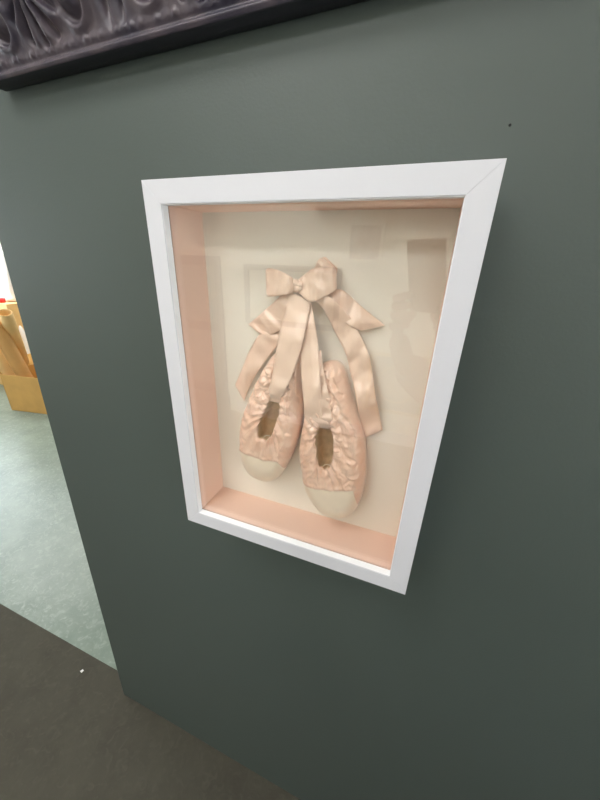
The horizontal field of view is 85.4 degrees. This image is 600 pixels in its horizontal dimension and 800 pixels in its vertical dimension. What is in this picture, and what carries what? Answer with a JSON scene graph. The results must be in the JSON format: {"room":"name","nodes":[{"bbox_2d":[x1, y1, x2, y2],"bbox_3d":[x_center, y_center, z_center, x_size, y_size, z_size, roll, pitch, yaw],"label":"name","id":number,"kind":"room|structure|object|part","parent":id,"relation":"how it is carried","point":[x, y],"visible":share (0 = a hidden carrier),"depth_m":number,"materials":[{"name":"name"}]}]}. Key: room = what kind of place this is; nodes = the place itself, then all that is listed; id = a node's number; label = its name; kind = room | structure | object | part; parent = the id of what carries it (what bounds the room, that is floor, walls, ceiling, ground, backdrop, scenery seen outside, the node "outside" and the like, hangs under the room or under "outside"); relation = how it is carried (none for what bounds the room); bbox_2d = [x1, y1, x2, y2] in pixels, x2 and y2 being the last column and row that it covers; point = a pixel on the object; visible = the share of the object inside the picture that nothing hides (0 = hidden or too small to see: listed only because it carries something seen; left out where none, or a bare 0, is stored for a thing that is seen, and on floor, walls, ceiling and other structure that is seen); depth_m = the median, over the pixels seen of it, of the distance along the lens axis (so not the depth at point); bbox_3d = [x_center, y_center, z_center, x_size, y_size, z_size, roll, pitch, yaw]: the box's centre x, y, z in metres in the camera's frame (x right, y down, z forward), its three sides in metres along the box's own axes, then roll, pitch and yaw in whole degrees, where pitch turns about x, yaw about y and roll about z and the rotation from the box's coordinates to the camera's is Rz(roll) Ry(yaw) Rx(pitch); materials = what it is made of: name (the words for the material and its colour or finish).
{"room":"service shop","nodes":[
{"label":"service shop","id":0,"kind":"room"},
{"bbox_2d":[0,384,299,799],"bbox_3d":[-1.341,1.063,1.631,7.300,0.100,6.400,10,25,18],"label":"floor","id":1,"kind":"structure","parent":0,"point":[67,733],"depth_m":1.31,"materials":[{"name":"grey concrete"}]},
{"bbox_2d":[0,301,23,384],"bbox_3d":[-3.508,-0.729,4.151,0.680,1.056,0.523,10,25,18],"label":"carton","id":2,"kind":"object","parent":1,"relation":"on","point":[10,305],"visible":0.12,"depth_m":3.71,"materials":[{"name":"cardboard"}]},
{"bbox_2d":[0,251,15,301],"bbox_3d":[-3.461,-1.477,3.873,0.528,0.539,0.358,10,25,18],"label":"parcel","id":3,"kind":"object","parent":2,"relation":"on","point":[6,289],"visible":0.27,"depth_m":3.69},
{"bbox_2d":[0,353,46,413],"bbox_3d":[-2.882,-0.224,3.713,0.586,0.515,0.630,6,24,9],"label":"cardboard box","id":4,"kind":"object","parent":1,"relation":"on","point":[24,394],"visible":0.24,"depth_m":3.45,"materials":[{"name":"brown cardboard"}]},
{"bbox_2d":[0,350,15,375],"bbox_3d":[-3.178,-0.453,3.427,0.404,1.058,0.135,6,24,9],"label":"paper roll","id":5,"kind":"object","parent":4,"relation":"in","point":[5,368],"visible":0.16,"depth_m":3.42,"materials":[{"name":"brown paper"}]},
{"bbox_2d":[0,309,29,364],"bbox_3d":[-3.106,-0.506,3.611,0.120,1.036,0.645,-16,29,-35],"label":"paper roll","id":6,"kind":"object","parent":4,"relation":"in","point":[7,319],"visible":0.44,"depth_m":3.33,"materials":[{"name":"brown paper"}]},
{"bbox_2d":[0,321,33,377],"bbox_3d":[-2.979,-0.420,3.400,0.415,1.034,0.134,6,24,9],"label":"paper roll","id":7,"kind":"object","parent":4,"relation":"in","point":[10,351],"visible":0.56,"depth_m":3.35,"materials":[{"name":"brown paper"}]},
{"bbox_3d":[-3.096,-0.199,3.767,0.006,0.414,0.620,6,24,9],"label":"panel","id":8,"kind":"part","parent":4,"relation":"part of","materials":[{"name":"cardboard"}]},
{"bbox_3d":[-2.904,-0.055,3.449,0.505,0.414,0.098,10,25,18],"label":"panel","id":9,"kind":"part","parent":4,"relation":"part of","materials":[{"name":"cardboard"}]},
{"bbox_2d":[19,326,29,353],"bbox_3d":[-3.232,-0.545,3.906,0.235,0.825,0.084,6,24,9],"label":"paper roll","id":10,"kind":"object","parent":4,"relation":"in","point":[22,332],"visible":0.18,"depth_m":3.82,"materials":[{"name":"white paper"}]},
{"bbox_2d":[0,0,599,799],"bbox_3d":[0.731,0.133,0.347,2.930,2.750,0.140,10,25,18],"label":"wall","id":11,"kind":"structure","parent":0,"point":[481,680],"depth_m":0.51,"materials":[{"name":"grey paint"}]},
{"bbox_2d":[0,0,367,91],"bbox_3d":[-0.013,-0.752,0.167,0.967,0.800,0.057,10,25,18],"label":"picture frame","id":12,"kind":"object","parent":11,"relation":"attached to","point":[41,41],"visible":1,"depth_m":0.39,"materials":[{"name":"black wood"}]},
{"bbox_2d":[141,158,506,594],"bbox_3d":[-0.003,-0.004,0.462,0.380,0.520,0.084,10,25,18],"label":"frame","id":13,"kind":"object","parent":11,"relation":"attached to","point":[407,243],"visible":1,"depth_m":0.43,"materials":[{"name":"white paint"}]},
{"bbox_3d":[-0.182,-0.021,0.487,0.025,0.520,0.011,10,25,18],"label":"frame rail","id":14,"kind":"part","parent":13,"relation":"part of","materials":[{"name":"white paint"}]},
{"bbox_2d":[239,294,310,481],"bbox_3d":[-0.046,-0.001,0.499,0.119,0.318,0.046,10,25,18],"label":"shoe","id":15,"kind":"object","parent":13,"relation":"in","point":[271,426],"visible":0.96,"depth_m":0.49,"materials":[{"name":"fabric"}]},
{"bbox_3d":[-0.023,0.236,0.529,0.380,0.025,0.011,10,25,18],"label":"frame rail","id":16,"kind":"part","parent":13,"relation":"part of","materials":[{"name":"white paint"}]},
{"bbox_2d":[235,257,384,436],"bbox_3d":[0.003,-0.068,0.453,0.244,0.243,0.037,10,25,18],"label":"ribbon bow","id":17,"kind":"object","parent":13,"relation":"in","point":[345,315],"visible":1,"depth_m":0.43,"materials":[{"name":"pink fabric"}]},
{"bbox_3d":[-0.009,-0.218,0.333,0.380,0.025,0.011,10,25,18],"label":"frame rail","id":18,"kind":"part","parent":13,"relation":"part of","materials":[{"name":"white paint"}]},
{"bbox_2d":[299,304,366,518],"bbox_3d":[0.046,0.037,0.475,0.116,0.343,0.048,10,25,18],"label":"shoe","id":19,"kind":"object","parent":13,"relation":"in","point":[333,447],"visible":1,"depth_m":0.47,"materials":[{"name":"fabric"}]},
{"bbox_3d":[0.150,0.039,0.374,0.025,0.520,0.011,10,25,18],"label":"frame rail","id":20,"kind":"part","parent":13,"relation":"part of","materials":[{"name":"white paint"}]}
]}

